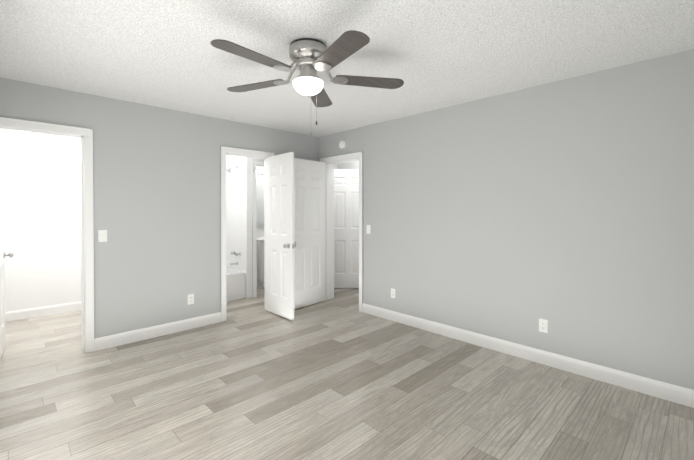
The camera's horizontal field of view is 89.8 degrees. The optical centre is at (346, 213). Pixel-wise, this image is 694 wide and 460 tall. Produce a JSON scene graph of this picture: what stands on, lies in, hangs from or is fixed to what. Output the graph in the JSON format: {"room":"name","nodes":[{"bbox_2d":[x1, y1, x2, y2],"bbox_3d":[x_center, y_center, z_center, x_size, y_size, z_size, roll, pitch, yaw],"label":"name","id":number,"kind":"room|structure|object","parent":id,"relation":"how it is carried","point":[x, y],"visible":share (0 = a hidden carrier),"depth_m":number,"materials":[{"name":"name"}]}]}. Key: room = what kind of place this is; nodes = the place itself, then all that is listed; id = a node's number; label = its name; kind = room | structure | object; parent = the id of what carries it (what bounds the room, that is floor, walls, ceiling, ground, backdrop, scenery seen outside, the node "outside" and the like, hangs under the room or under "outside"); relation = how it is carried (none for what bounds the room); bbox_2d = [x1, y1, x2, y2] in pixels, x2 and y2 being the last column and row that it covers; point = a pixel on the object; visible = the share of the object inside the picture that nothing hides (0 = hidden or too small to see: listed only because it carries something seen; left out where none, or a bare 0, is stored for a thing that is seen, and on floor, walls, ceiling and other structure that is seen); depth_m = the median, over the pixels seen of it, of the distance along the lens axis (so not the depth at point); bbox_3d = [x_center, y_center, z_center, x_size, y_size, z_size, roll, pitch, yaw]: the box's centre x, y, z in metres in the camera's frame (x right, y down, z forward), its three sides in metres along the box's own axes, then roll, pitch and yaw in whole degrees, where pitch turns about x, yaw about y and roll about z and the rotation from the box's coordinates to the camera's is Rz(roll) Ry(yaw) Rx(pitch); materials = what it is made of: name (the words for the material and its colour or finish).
{"room":"empty bedroom","nodes":[
{"label":"empty bedroom","id":0,"kind":"room"},
{"bbox_2d":[0,129,263,311],"bbox_3d":[-2.650,0.071,5.682,5.020,2.440,0.120,-1,1,-44],"label":"wall","id":1,"kind":"structure","parent":0,"point":[42,211],"depth_m":4.42,"materials":[{"name":"paint"}]},
{"bbox_2d":[5,301,220,350],"bbox_3d":[-1.467,1.244,4.388,4.900,0.118,3.400,-1,1,-44],"label":"baseboard","id":2,"kind":"structure","parent":1,"relation":"attached to","point":[105,342],"depth_m":3.91,"materials":[{"name":"white wood"}]},
{"bbox_2d":[256,179,263,227],"bbox_3d":[-1.481,-0.179,6.715,0.980,0.920,0.015,-1,1,-44],"label":"bathroom mirror","id":3,"kind":"object","parent":1,"relation":"attached to","point":[259,203],"depth_m":6.55,"materials":[{"name":"white mirror"}]},
{"bbox_2d":[256,169,263,173],"bbox_3d":[-1.442,-0.784,6.669,0.740,0.070,0.125,-1,1,-44],"label":"sconce","id":4,"kind":"object","parent":1,"relation":"attached to","point":[259,171],"visible":0.25,"depth_m":6.48,"materials":[{"name":"silver metal"}]},
{"bbox_2d":[0,77,317,337],"bbox_3d":[-1.834,0.088,3.966,3.800,2.440,0.120,-1,1,-44],"label":"wall","id":5,"kind":"structure","parent":0,"point":[156,203],"depth_m":3.66,"materials":[{"name":"paint"}]},
{"bbox_2d":[0,134,13,360],"bbox_3d":[-3.167,0.288,3.188,0.175,2.030,0.610,-1,1,-44],"label":"hall door","id":6,"kind":"structure","parent":5,"relation":"in","point":[3,254],"depth_m":3.28,"materials":[{"name":"white wood"}]},
{"bbox_2d":[0,117,93,352],"bbox_3d":[-2.730,0.261,3.096,0.762,2.111,0.164,-1,1,-44],"label":"door frame","id":7,"kind":"structure","parent":5,"relation":"attached to","point":[85,135],"depth_m":3.28,"materials":[{"name":"white wood"}]},
{"bbox_2d":[98,230,106,241],"bbox_3d":[-2.355,0.218,3.362,0.070,0.115,0.021,-1,1,-44],"label":"light switch","id":8,"kind":"object","parent":5,"relation":"attached to","point":[102,235],"visible":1,"depth_m":3.36,"materials":[{"name":"white plastic"}]},
{"bbox_2d":[187,294,193,304],"bbox_3d":[-1.770,0.973,3.947,0.070,0.115,0.008,-1,1,-44],"label":"outlet","id":9,"kind":"object","parent":5,"relation":"attached to","point":[190,298],"visible":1,"depth_m":3.94,"materials":[{"name":"white plastic"}]},
{"bbox_2d":[220,146,273,321],"bbox_3d":[-1.296,0.247,4.489,0.742,2.111,0.164,-1,1,-44],"label":"door frame","id":10,"kind":"structure","parent":5,"relation":"attached to","point":[225,151],"depth_m":4.22,"materials":[{"name":"white wood"}]},
{"bbox_2d":[266,152,295,319],"bbox_3d":[-0.856,0.276,4.415,0.175,2.030,0.592,-1,1,-44],"label":"bathroom door","id":11,"kind":"structure","parent":5,"relation":"in","point":[281,245],"depth_m":4.37,"materials":[{"name":"white wood"}]},
{"bbox_2d":[226,155,253,298],"bbox_3d":[-1.829,0.071,5.684,0.120,2.440,1.020,-1,1,-44],"label":"wall","id":12,"kind":"structure","parent":0,"point":[238,209],"depth_m":5.42,"materials":[{"name":"paint"}]},
{"bbox_2d":[226,165,237,172],"bbox_3d":[-1.791,-0.690,5.421,0.180,0.132,0.084,-1,1,-44],"label":"shower head","id":13,"kind":"object","parent":12,"relation":"attached to","point":[229,169],"visible":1,"depth_m":5.40},
{"bbox_2d":[230,251,240,264],"bbox_3d":[-1.773,0.712,5.452,0.127,0.218,0.240,-1,1,-44],"label":"tub faucet","id":14,"kind":"object","parent":12,"relation":"attached to","point":[237,254],"visible":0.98,"depth_m":5.45,"materials":[{"name":"silver metal"}]},
{"bbox_2d":[254,158,336,168],"bbox_3d":[-0.806,0.067,6.051,1.860,2.440,0.120,-1,1,-44],"label":"wall","id":15,"kind":"structure","parent":0,"point":[335,166],"depth_m":5.46,"materials":[{"name":"paint"}]},
{"bbox_2d":[252,160,263,297],"bbox_3d":[-1.236,0.236,5.634,0.722,2.111,0.164,-1,1,-44],"label":"door frame","id":16,"kind":"structure","parent":15,"relation":"attached to","point":[256,163],"depth_m":5.35,"materials":[{"name":"white wood"}]},
{"bbox_2d":[0,287,693,459],"bbox_3d":[-0.492,1.343,3.385,5.200,0.060,6.500,-1,1,-44],"label":"floor","id":17,"kind":"structure","parent":0,"point":[339,376],"depth_m":2.48,"materials":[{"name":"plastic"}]},
{"bbox_2d":[226,267,244,301],"bbox_3d":[-2.354,1.097,5.056,1.512,0.400,0.756,-1,1,-44],"label":"bathtub","id":18,"kind":"object","parent":17,"relation":"on","point":[235,284],"visible":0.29,"depth_m":5.21,"materials":[{"name":"white ceramic"}]},
{"bbox_2d":[256,232,263,287],"bbox_3d":[-1.288,0.803,6.526,1.084,0.959,0.567,-1,1,-44],"label":"bathroom vanity","id":19,"kind":"object","parent":17,"relation":"on","point":[260,255],"visible":0.06,"depth_m":6.02,"materials":[{"name":"white wood"}]},
{"bbox_2d":[0,0,693,136],"bbox_3d":[-0.492,-1.157,3.361,5.200,0.060,6.500,-1,1,-44],"label":"ceiling","id":20,"kind":"structure","parent":0,"point":[431,54],"depth_m":2.35,"materials":[{"name":"white paint"}]},
{"bbox_2d":[210,30,403,134],"bbox_3d":[-0.282,-0.814,2.295,1.256,0.605,1.286,-1,1,-44],"label":"ceiling fan","id":21,"kind":"object","parent":20,"relation":"hanging from","point":[310,57],"visible":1,"depth_m":2.24,"materials":[{"name":"silver metal"}]},
{"bbox_2d":[337,161,358,168],"bbox_3d":[0.376,0.067,6.083,0.120,2.440,3.520,-1,1,-44],"label":"wall","id":22,"kind":"structure","parent":0,"point":[351,165],"depth_m":6.33,"materials":[{"name":"paint"}]},
{"bbox_2d":[334,169,358,287],"bbox_3d":[0.017,0.261,5.968,0.531,2.030,0.544,-1,1,-44],"label":"closet door","id":23,"kind":"structure","parent":22,"relation":"in","point":[346,228],"depth_m":5.96,"materials":[{"name":"white wood"}]},
{"bbox_2d":[318,49,693,389],"bbox_3d":[0.946,0.087,3.974,0.200,2.440,5.300,-1,1,-44],"label":"wall","id":24,"kind":"structure","parent":0,"point":[564,208],"depth_m":2.99,"materials":[{"name":"paint"}]},
{"bbox_2d":[294,158,324,308],"bbox_3d":[-0.546,0.272,4.848,0.717,2.030,0.182,-1,1,-44],"label":"closet door","id":25,"kind":"structure","parent":24,"relation":"in","point":[309,231],"depth_m":4.88,"materials":[{"name":"white wood"}]},
{"bbox_2d":[320,152,362,311],"bbox_3d":[-0.019,0.242,4.969,0.244,2.111,0.872,-1,1,-44],"label":"door frame","id":26,"kind":"structure","parent":24,"relation":"attached to","point":[330,162],"depth_m":5.19,"materials":[{"name":"white wood"}]},
{"bbox_2d":[339,140,346,149],"bbox_3d":[-0.067,-0.953,4.834,0.040,0.132,0.132,-1,1,-44],"label":"smoke detector","id":27,"kind":"object","parent":24,"relation":"attached to","point":[342,144],"visible":0.98,"depth_m":4.81,"materials":[{"name":"white plastic"}]},
{"bbox_2d":[366,225,370,233],"bbox_3d":[0.273,0.207,4.509,0.021,0.115,0.070,-1,1,-44],"label":"light switch","id":28,"kind":"object","parent":24,"relation":"attached to","point":[368,229],"visible":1,"depth_m":4.51,"materials":[{"name":"white plastic"}]},
{"bbox_2d":[391,288,394,297],"bbox_3d":[0.559,0.970,4.232,0.008,0.115,0.070,-1,1,-44],"label":"outlet","id":29,"kind":"object","parent":24,"relation":"attached to","point":[392,293],"visible":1,"depth_m":4.23,"materials":[{"name":"white plastic"}]},
{"bbox_2d":[362,303,693,407],"bbox_3d":[1.410,1.255,3.354,0.014,0.118,3.449,-1,1,-44],"label":"baseboard","id":30,"kind":"structure","parent":24,"relation":"attached to","point":[661,390],"depth_m":2.98,"materials":[{"name":"white wood"}]},
{"bbox_2d":[539,318,547,332],"bbox_3d":[1.713,0.982,3.043,0.008,0.115,0.070,-1,1,-44],"label":"outlet","id":31,"kind":"object","parent":24,"relation":"attached to","point":[543,325],"visible":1,"depth_m":3.04,"materials":[{"name":"white plastic"}]}
]}

